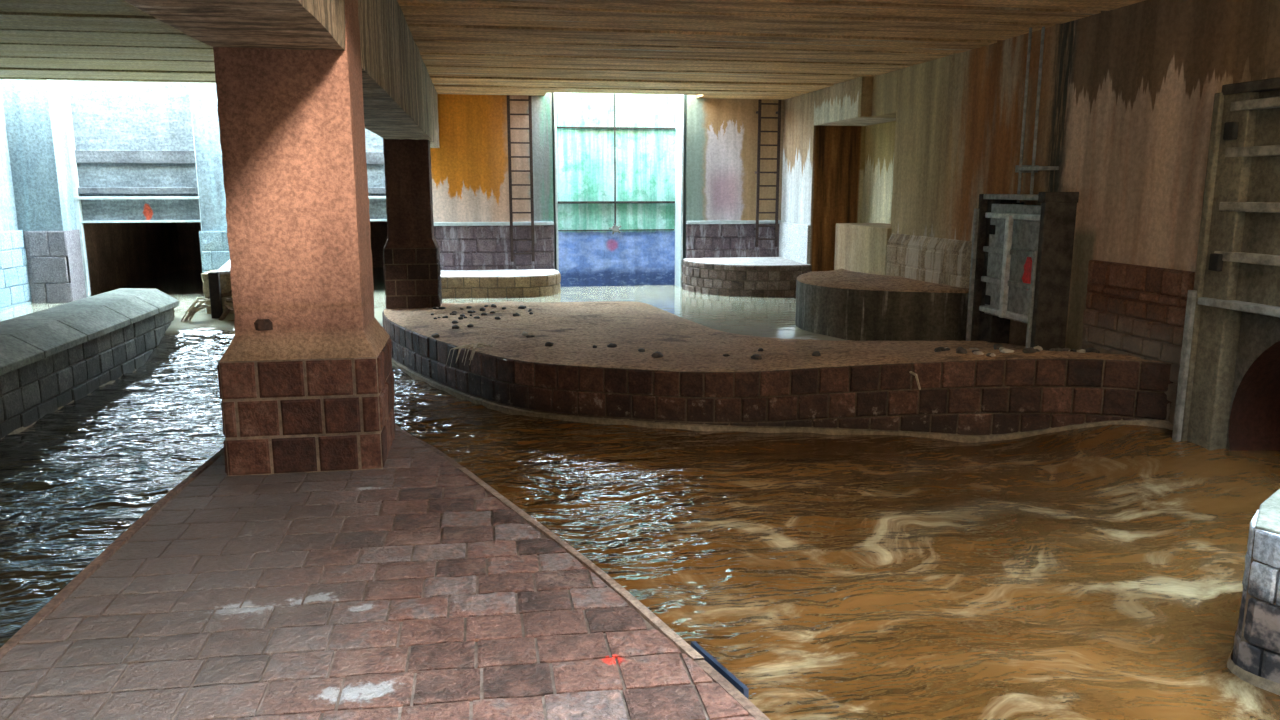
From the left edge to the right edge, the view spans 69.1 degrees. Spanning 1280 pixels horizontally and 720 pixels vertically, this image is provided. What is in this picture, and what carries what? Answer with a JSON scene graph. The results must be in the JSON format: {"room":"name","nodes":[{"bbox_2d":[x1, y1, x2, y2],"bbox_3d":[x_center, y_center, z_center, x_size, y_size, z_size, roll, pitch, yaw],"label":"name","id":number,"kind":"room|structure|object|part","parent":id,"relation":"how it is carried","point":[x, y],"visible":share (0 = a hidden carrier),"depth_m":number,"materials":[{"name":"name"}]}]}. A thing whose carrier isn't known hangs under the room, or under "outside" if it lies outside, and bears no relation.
{"room":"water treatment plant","nodes":[
{"label":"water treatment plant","id":0,"kind":"room"},
{"bbox_2d":[0,79,387,300],"bbox_3d":[-5.973,-0.734,6.717,7.700,5.400,33.300,-2,11,-10],"label":"wall","id":1,"kind":"structure","parent":0,"point":[36,191],"depth_m":16.17,"materials":[{"name":"concrete"}]},
{"bbox_2d":[0,230,31,311],"bbox_3d":[-8.598,0.840,5.080,0.126,2.100,22.450,-2,11,-10],"label":"baseboard","id":2,"kind":"structure","parent":1,"relation":"attached to","point":[15,291],"depth_m":15.37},
{"bbox_2d":[24,229,86,303],"bbox_3d":[-10.166,-1.227,16.310,0.650,2.080,0.752,-2,11,-10],"label":"baseboard","id":3,"kind":"structure","parent":1,"relation":"attached to","point":[54,258],"depth_m":15.92,"materials":[{"name":"grey stone"}]},
{"bbox_2d":[61,80,201,296],"bbox_3d":[-8.904,-2.845,16.619,2.140,4.550,0.280,-2,11,-10],"label":"gate","id":4,"kind":"object","parent":1,"relation":"attached to","point":[132,155],"visible":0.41,"depth_m":16.42,"materials":[{"name":"metal"}]},
{"bbox_2d":[199,231,229,297],"bbox_3d":[-7.575,-1.285,16.725,0.500,2.044,0.101,-2,11,-10],"label":"baseboard","id":5,"kind":"structure","parent":1,"relation":"attached to","point":[214,247],"depth_m":16.56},
{"bbox_2d":[123,0,439,147],"bbox_3d":[-2.061,-2.281,5.668,0.702,0.975,24.500,-2,11,-10],"label":"beam","id":6,"kind":"structure","parent":1,"relation":"attached to","point":[400,97],"depth_m":4.96,"materials":[{"name":"concrete"}]},
{"bbox_2d":[365,129,386,220],"bbox_3d":[-6.021,-2.934,17.104,2.830,4.550,0.280,-2,11,-10],"label":"gate","id":7,"kind":"object","parent":1,"relation":"attached to","point":[374,153],"visible":0.02,"depth_m":17.17,"materials":[{"name":"metal"}]},
{"bbox_2d":[0,0,1144,99],"bbox_3d":[-2.239,-4.074,11.031,15.300,0.600,13.800,-2,11,-10],"label":"ceiling","id":8,"kind":"structure","parent":0,"point":[708,49],"depth_m":10.93,"materials":[{"name":"beige wood"}]},
{"bbox_2d":[430,92,783,281],"bbox_3d":[-0.680,-2.924,18.558,7.400,5.400,1.050,-2,11,-10],"label":"wall","id":9,"kind":"structure","parent":0,"point":[469,168],"depth_m":17.70,"materials":[{"name":"paint"}]},
{"bbox_2d":[507,95,534,261],"bbox_3d":[-2.250,-3.398,17.550,0.456,3.060,0.202,-2,11,-10],"label":"ladder","id":10,"kind":"object","parent":9,"relation":"attached to","point":[529,99],"visible":1,"depth_m":17.45,"materials":[{"name":"metal"}]},
{"bbox_3d":[-2.433,-3.377,17.436,0.056,3.060,0.030,-2,11,-10],"label":"rail","id":11,"kind":"part","parent":10,"relation":"part of","materials":[{"name":"metal"}]},
{"bbox_3d":[-2.039,-3.389,17.502,0.056,3.060,0.030,-2,11,-10],"label":"rail","id":12,"kind":"part","parent":10,"relation":"part of","materials":[{"name":"metal"}]},
{"bbox_2d":[434,224,778,270],"bbox_3d":[-0.710,-1.591,18.226,7.150,2.100,0.100,-2,11,-10],"label":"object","id":13,"kind":"structure","parent":9,"relation":"attached to","point":[461,247],"depth_m":17.85,"materials":[{"name":"grey brick"}]},
{"bbox_2d":[434,220,780,225],"bbox_3d":[-0.708,-2.654,18.020,7.150,0.065,0.120,-2,11,-10],"label":"trim","id":14,"kind":"structure","parent":9,"relation":"attached to","point":[732,221],"depth_m":17.75,"materials":[{"name":"concrete"}]},
{"bbox_2d":[552,92,683,287],"bbox_3d":[-0.448,-3.141,18.357,2.499,4.600,0.740,-2,11,-10],"label":"gate","id":15,"kind":"object","parent":9,"relation":"attached to","point":[618,159],"visible":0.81,"depth_m":18.48,"materials":[{"name":"green metal"}]},
{"bbox_2d":[754,99,780,246],"bbox_3d":[2.501,-3.659,18.330,0.456,2.830,0.202,-2,11,-10],"label":"ladder","id":16,"kind":"object","parent":9,"relation":"attached to","point":[760,103],"visible":1,"depth_m":18.23,"materials":[{"name":"metal"}]},
{"bbox_3d":[2.318,-3.638,18.215,0.056,2.830,0.030,-2,11,-10],"label":"rail","id":17,"kind":"part","parent":16,"relation":"part of","materials":[{"name":"metal"}]},
{"bbox_3d":[2.712,-3.651,18.281,0.056,2.830,0.030,-2,11,-10],"label":"rail","id":18,"kind":"part","parent":16,"relation":"part of","materials":[{"name":"metal"}]},
{"bbox_2d":[0,267,1279,719],"bbox_3d":[-1.383,0.814,7.699,15.220,0.564,33.300,-2,11,-10],"label":"river water","id":19,"kind":"object","parent":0,"point":[1090,573],"visible":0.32,"depth_m":6.81,"materials":[{"name":"brown liquid"}]},
{"bbox_2d":[180,297,209,321],"bbox_3d":[-6.922,-0.685,14.438,0.523,0.575,0.097,-7,12,-33],"label":"reed wisps","id":20,"kind":"object","parent":19,"relation":"in","point":[192,309],"visible":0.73,"depth_m":14.41,"materials":[{"name":"plant"}]},
{"bbox_2d":[208,272,222,317],"bbox_3d":[-6.635,-0.574,14.622,0.150,1.610,0.110,-2,11,-10],"label":"mooring post","id":21,"kind":"object","parent":19,"relation":"in","point":[213,277],"visible":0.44,"depth_m":14.49,"materials":[{"name":"black wood"}]},
{"bbox_2d":[201,260,233,313],"bbox_3d":[-6.467,-0.856,15.201,1.096,1.754,0.888,-2,11,-10],"label":"block","id":22,"kind":"object","parent":19,"relation":"in","point":[225,279],"visible":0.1,"depth_m":14.69,"materials":[{"name":"stone"}]},
{"bbox_2d":[207,290,234,320],"bbox_3d":[-6.236,-0.828,14.656,1.178,1.084,0.761,-2,11,-10],"label":"branch tangle","id":23,"kind":"object","parent":19,"relation":"in","point":[228,309],"visible":0.16,"depth_m":14.47,"materials":[{"name":"brown plant"}]},
{"bbox_2d":[781,0,1279,351],"bbox_3d":[5.852,-0.604,6.015,1.630,5.400,27.900,-2,11,-10],"label":"wall","id":24,"kind":"structure","parent":0,"point":[1127,93],"depth_m":10.02,"materials":[{"name":"concrete"}]},
{"bbox_2d":[779,222,811,263],"bbox_3d":[2.963,-1.712,17.970,0.087,1.830,1.654,-2,11,-10],"label":"baseboard","id":25,"kind":"structure","parent":24,"relation":"attached to","point":[794,239],"depth_m":17.70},
{"bbox_2d":[886,233,971,288],"bbox_3d":[4.033,-0.767,12.806,0.119,1.850,2.944,-2,11,-10],"label":"baseboard","id":26,"kind":"structure","parent":24,"relation":"attached to","point":[943,261],"depth_m":12.77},
{"bbox_2d":[966,26,1078,350],"bbox_3d":[4.668,-1.839,10.409,1.230,3.630,1.460,-2,11,-10],"label":"gate","id":27,"kind":"object","parent":24,"relation":"attached to","point":[1021,266],"visible":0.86,"depth_m":10.20,"materials":[{"name":"metal"}]},
{"bbox_3d":[4.240,-2.646,10.268,0.030,1.990,0.053,3,11,17],"label":"lifting rod","id":28,"kind":"part","parent":27,"relation":"part of","materials":[{"name":"grey metal"}]},
{"bbox_2d":[1082,260,1194,429],"bbox_3d":[4.716,0.134,8.956,0.137,2.080,1.420,-2,11,-10],"label":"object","id":29,"kind":"structure","parent":24,"relation":"attached to","point":[1133,310],"depth_m":8.73,"materials":[{"name":"brown brick"}]},
{"bbox_2d":[1172,77,1279,450],"bbox_3d":[5.626,-0.207,6.978,1.620,3.770,2.220,-2,11,-10],"label":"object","id":30,"kind":"object","parent":24,"relation":"attached to","point":[1228,396],"visible":0.8,"depth_m":7.59,"materials":[{"name":"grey metal"}]},
{"bbox_3d":[5.081,0.655,6.908,0.010,2.100,1.960,-2,11,-10],"label":"plate","id":31,"kind":"part","parent":30,"relation":"part of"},
{"bbox_3d":[-1.827,1.893,8.183,16.200,0.300,34.200,-2,11,-10],"label":"floor","id":32,"kind":"structure","parent":0,"visible":0},
{"bbox_2d":[0,288,179,439],"bbox_3d":[-5.985,1.492,4.908,0.940,1.680,20.800,-2,11,-10],"label":"wall","id":33,"kind":"structure","parent":32,"relation":"on","point":[53,358],"depth_m":11.05,"materials":[{"name":"grey stone"}]},
{"bbox_2d":[0,424,769,719],"bbox_3d":[-0.493,2.112,1.749,2.928,1.610,12.600,-2,11,-10],"label":"brick walkway","id":34,"kind":"object","parent":32,"relation":"on","point":[410,588],"visible":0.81,"depth_m":3.48,"materials":[{"name":"brick"}]},
{"bbox_2d":[213,0,395,475],"bbox_3d":[-1.971,-1.057,5.387,0.891,3.320,0.831,-2,11,-10],"label":"concrete pillar","id":35,"kind":"structure","parent":34,"relation":"on","point":[306,377],"depth_m":5.17,"materials":[{"name":"brown concrete"}]},
{"bbox_2d":[691,641,748,698],"bbox_3d":[0.266,1.086,3.167,0.015,0.112,0.359,-5,12,-25],"label":"edge angle","id":36,"kind":"object","parent":34,"relation":"attached to","point":[708,658],"visible":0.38,"depth_m":3.13,"materials":[{"name":"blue metal"}]},
{"bbox_2d":[440,269,560,297],"bbox_3d":[-2.803,-0.810,17.378,2.694,1.672,1.176,-2,11,-10],"label":"pier","id":37,"kind":"object","parent":32,"relation":"on","point":[514,283],"visible":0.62,"depth_m":16.79,"materials":[{"name":"stone"}]},
{"bbox_2d":[682,257,811,296],"bbox_3d":[1.956,-0.981,17.815,2.068,1.849,1.875,-2,11,-10],"label":"pier","id":38,"kind":"object","parent":32,"relation":"on","point":[724,276],"visible":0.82,"depth_m":17.02,"materials":[{"name":"stone"}]},
{"bbox_2d":[382,301,1172,442],"bbox_3d":[0.443,0.206,11.948,11.384,1.650,5.125,10,15,44],"label":"raised platform","id":39,"kind":"object","parent":32,"relation":"on","point":[854,387],"visible":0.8,"depth_m":9.59,"materials":[{"name":"brown stone"}]},
{"bbox_2d":[383,138,441,308],"bbox_3d":[-3.629,-2.617,14.643,0.851,3.620,0.831,-2,11,-10],"label":"concrete pillar","id":40,"kind":"structure","parent":39,"relation":"on","point":[411,251],"depth_m":14.41,"materials":[{"name":"brown concrete"}]},
{"bbox_2d":[431,333,439,337],"bbox_3d":[-2.577,-0.303,11.713,0.109,0.058,0.118,-2,11,-9],"label":"loose stone","id":41,"kind":"object","parent":39,"relation":"on","point":[436,335],"visible":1,"depth_m":11.68,"materials":[{"name":"grey stone"}]},
{"bbox_2d":[446,343,491,365],"bbox_3d":[-1.881,-0.070,10.506,0.243,0.216,0.698,7,12,32],"label":"tuft","id":42,"kind":"object","parent":39,"relation":"on","point":[477,345],"visible":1,"depth_m":10.39,"materials":[{"name":"beige plant"}]},
{"bbox_2d":[545,342,553,346],"bbox_3d":[-1.060,-0.182,10.820,0.093,0.060,0.096,-8,13,-37],"label":"loose stone","id":43,"kind":"object","parent":39,"relation":"on","point":[549,344],"visible":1,"depth_m":10.79,"materials":[{"name":"grey stone"}]},
{"bbox_2d":[607,343,616,347],"bbox_3d":[-0.330,-0.166,10.952,0.085,0.063,0.100,-9,14,-41],"label":"loose stone","id":44,"kind":"object","parent":39,"relation":"on","point":[612,345],"visible":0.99,"depth_m":10.92,"materials":[{"name":"grey stone"}]},
{"bbox_2d":[651,351,662,357],"bbox_3d":[0.193,-0.052,10.184,0.101,0.086,0.110,6,12,28],"label":"loose stone","id":45,"kind":"object","parent":39,"relation":"on","point":[657,354],"visible":0.98,"depth_m":10.15,"materials":[{"name":"grey stone"}]},
{"bbox_2d":[751,354,761,358],"bbox_3d":[1.256,-0.031,10.018,0.105,0.057,0.127,-8,13,-37],"label":"loose stone","id":46,"kind":"object","parent":39,"relation":"on","point":[755,356],"visible":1,"depth_m":9.98,"materials":[{"name":"grey stone"}]},
{"bbox_2d":[812,351,820,355],"bbox_3d":[1.881,-0.060,9.913,0.088,0.072,0.105,-6,12,-31],"label":"loose stone","id":47,"kind":"object","parent":39,"relation":"on","point":[816,353],"visible":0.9,"depth_m":9.88,"materials":[{"name":"grey stone"}]},
{"bbox_2d":[909,371,920,389],"bbox_3d":[2.698,0.202,9.142,0.043,0.163,0.166,-5,11,-23],"label":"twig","id":48,"kind":"object","parent":39,"relation":"on","point":[911,372],"visible":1,"depth_m":9.09,"materials":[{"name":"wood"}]},
{"bbox_2d":[956,347,966,353],"bbox_3d":[3.248,-0.088,9.387,0.114,0.089,0.111,7,13,34],"label":"rubble stone","id":49,"kind":"object","parent":39,"relation":"on","point":[960,350],"visible":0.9,"depth_m":9.35,"materials":[{"name":"grey stone"}]},
{"bbox_2d":[973,351,983,354],"bbox_3d":[3.382,-0.067,9.288,0.073,0.044,0.096,-4,11,-22],"label":"rubble stone","id":50,"kind":"object","parent":39,"relation":"on","point":[975,352],"visible":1,"depth_m":9.27,"materials":[{"name":"beige stone"}]},
{"bbox_2d":[994,344,1002,349],"bbox_3d":[3.741,-0.124,9.691,0.094,0.080,0.142,-1,11,-5],"label":"rubble stone","id":51,"kind":"object","parent":39,"relation":"on","point":[996,346],"visible":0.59,"depth_m":9.66,"materials":[{"name":"grey stone"}]},
{"bbox_2d":[1000,349,1013,352],"bbox_3d":[3.663,-0.088,9.276,0.132,0.050,0.103,3,11,18],"label":"rubble stone","id":52,"kind":"object","parent":39,"relation":"on","point":[1003,350],"visible":1,"depth_m":9.24,"materials":[{"name":"beige stone"}]},
{"bbox_2d":[1022,347,1035,352],"bbox_3d":[3.837,-0.085,9.174,0.144,0.074,0.087,-3,11,-15],"label":"rubble stone","id":53,"kind":"object","parent":39,"relation":"on","point":[1026,350],"visible":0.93,"depth_m":9.14,"materials":[{"name":"grey stone"}]},
{"bbox_2d":[1086,348,1097,352],"bbox_3d":[4.492,-0.084,9.245,0.091,0.070,0.137,-4,11,-23],"label":"rubble stone","id":54,"kind":"object","parent":39,"relation":"on","point":[1088,350],"visible":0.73,"depth_m":9.21,"materials":[{"name":"grey stone"}]},
{"bbox_2d":[795,268,968,340],"bbox_3d":[3.138,-0.208,13.312,1.781,1.967,3.380,-2,11,-10],"label":"platform","id":55,"kind":"object","parent":32,"relation":"on","point":[841,303],"visible":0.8,"depth_m":12.09,"materials":[{"name":"concrete"}]},
{"bbox_2d":[1227,489,1279,695],"bbox_3d":[4.512,1.838,3.396,2.491,1.550,4.400,-2,11,-10],"label":"stone wall","id":56,"kind":"structure","parent":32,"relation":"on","point":[1255,660],"depth_m":4.63,"materials":[{"name":"grey stone"}]}
]}

